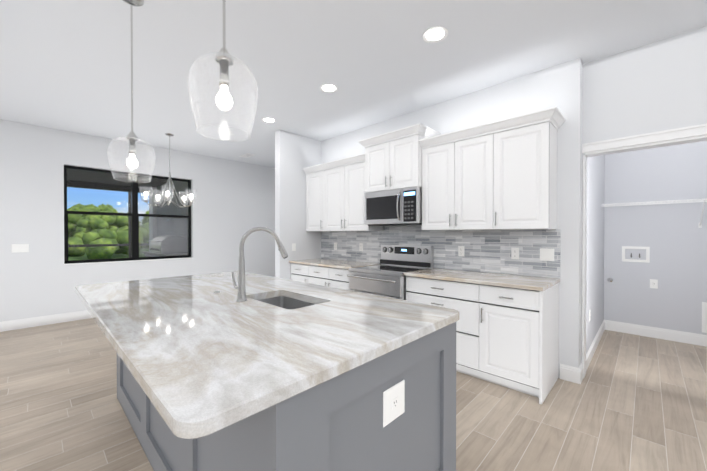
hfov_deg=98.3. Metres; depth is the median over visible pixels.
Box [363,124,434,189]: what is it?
upper cabinet
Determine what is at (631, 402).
floor
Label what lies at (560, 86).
wall
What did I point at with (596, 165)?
wall
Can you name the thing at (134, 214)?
dining room window
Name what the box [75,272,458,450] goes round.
island countertop
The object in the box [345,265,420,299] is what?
oven
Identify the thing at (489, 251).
tile backsplash
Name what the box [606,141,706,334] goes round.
wall
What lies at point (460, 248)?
outlet
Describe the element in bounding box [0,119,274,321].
wall
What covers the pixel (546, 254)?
outlet
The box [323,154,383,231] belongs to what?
upper cabinet
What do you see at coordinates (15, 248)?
light switch
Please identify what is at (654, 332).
baseboard
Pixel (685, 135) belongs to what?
door frame
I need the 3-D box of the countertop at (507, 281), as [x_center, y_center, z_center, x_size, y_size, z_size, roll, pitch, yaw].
[0.440,0.396,3.737,3.388,0.032,0.693,0,1,44]
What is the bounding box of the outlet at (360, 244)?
[359,243,362,250]
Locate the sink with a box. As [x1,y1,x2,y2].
[259,295,314,310]
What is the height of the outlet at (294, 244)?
0.116 m
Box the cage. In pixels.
[68,192,148,257]
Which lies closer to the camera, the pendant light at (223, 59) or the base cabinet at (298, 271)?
the pendant light at (223, 59)
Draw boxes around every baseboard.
[0,310,92,331]
[577,320,605,383]
[606,320,706,346]
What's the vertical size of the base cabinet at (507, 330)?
0.888 m
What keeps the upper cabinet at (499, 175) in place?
attached to the wall at (560, 86)
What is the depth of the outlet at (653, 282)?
3.92 m
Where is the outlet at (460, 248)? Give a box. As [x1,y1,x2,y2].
[458,246,463,255]
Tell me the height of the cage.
3.570 m
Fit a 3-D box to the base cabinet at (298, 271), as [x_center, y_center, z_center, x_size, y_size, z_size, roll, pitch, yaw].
[-0.596,0.849,4.786,0.444,0.888,0.619,0,1,44]
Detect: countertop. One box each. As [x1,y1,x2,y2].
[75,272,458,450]
[289,258,559,292]
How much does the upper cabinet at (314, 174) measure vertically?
1.000 m
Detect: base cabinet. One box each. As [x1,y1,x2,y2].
[291,265,304,281]
[305,265,344,289]
[405,277,559,403]
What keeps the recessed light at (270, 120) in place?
in the ceiling
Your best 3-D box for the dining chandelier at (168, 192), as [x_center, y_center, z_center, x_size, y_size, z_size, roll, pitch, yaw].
[-2.896,-1.028,4.769,0.757,1.136,0.734,0,1,44]
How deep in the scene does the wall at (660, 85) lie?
2.52 m
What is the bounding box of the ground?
[68,249,148,260]
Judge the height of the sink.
0.228 m
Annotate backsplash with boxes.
[321,225,560,277]
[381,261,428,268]
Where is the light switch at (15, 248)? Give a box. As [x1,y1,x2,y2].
[11,244,28,252]
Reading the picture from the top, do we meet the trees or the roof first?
the roof
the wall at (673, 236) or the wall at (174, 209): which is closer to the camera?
the wall at (673, 236)
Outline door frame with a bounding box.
[582,124,706,406]
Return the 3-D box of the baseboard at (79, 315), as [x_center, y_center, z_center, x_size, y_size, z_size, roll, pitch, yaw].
[-4.562,1.229,4.405,0.016,0.135,8.470,0,1,44]
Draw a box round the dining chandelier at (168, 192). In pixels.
[139,133,196,207]
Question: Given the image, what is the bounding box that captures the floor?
[0,318,706,470]
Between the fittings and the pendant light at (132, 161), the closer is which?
the pendant light at (132, 161)
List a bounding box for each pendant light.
[107,0,155,182]
[187,0,257,141]
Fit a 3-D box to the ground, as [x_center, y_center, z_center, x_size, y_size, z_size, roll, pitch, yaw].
[-30.336,1.216,33.756,77.420,0.230,120.000,0,1,44]
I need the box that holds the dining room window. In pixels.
[64,165,192,264]
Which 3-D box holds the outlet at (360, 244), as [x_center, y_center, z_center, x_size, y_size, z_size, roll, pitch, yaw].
[0.113,0.160,4.514,0.072,0.116,0.008,0,1,44]
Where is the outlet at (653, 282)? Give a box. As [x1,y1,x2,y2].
[650,279,657,288]
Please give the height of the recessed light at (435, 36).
0.006 m
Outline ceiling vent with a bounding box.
[239,153,255,157]
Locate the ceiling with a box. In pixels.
[0,0,706,167]
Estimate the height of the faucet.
0.455 m
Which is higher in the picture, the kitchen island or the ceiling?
the ceiling
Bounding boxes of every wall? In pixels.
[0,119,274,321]
[149,180,187,250]
[275,129,320,279]
[321,58,582,377]
[581,26,706,362]
[586,155,605,353]
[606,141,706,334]
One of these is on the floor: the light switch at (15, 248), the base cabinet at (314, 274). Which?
the base cabinet at (314, 274)
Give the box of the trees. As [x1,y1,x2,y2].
[67,203,148,258]
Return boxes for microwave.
[359,186,402,225]
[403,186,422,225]
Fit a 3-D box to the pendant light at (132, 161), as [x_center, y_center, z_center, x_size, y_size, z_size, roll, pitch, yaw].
[-1.458,-0.973,2.013,0.260,1.206,0.260,0,1,44]
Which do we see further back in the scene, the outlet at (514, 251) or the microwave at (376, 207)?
the microwave at (376, 207)
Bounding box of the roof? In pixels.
[67,168,172,193]
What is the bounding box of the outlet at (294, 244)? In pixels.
[292,243,295,250]
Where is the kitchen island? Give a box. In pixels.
[117,323,455,470]
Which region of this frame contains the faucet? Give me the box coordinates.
[231,227,287,302]
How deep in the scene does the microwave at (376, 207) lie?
3.75 m
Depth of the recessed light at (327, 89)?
3.27 m
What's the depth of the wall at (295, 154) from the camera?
4.74 m
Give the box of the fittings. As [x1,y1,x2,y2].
[602,199,706,332]
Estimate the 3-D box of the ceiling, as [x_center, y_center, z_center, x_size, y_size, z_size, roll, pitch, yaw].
[-0.762,-1.624,1.618,9.730,0.100,10.100,0,1,44]
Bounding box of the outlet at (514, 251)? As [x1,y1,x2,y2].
[511,248,518,258]
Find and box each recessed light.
[261,117,275,122]
[320,84,337,92]
[422,26,447,42]
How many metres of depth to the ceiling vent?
6.04 m
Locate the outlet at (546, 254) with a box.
[540,248,553,260]
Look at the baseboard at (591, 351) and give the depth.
3.25 m
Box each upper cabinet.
[304,166,322,231]
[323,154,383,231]
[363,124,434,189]
[422,110,558,229]

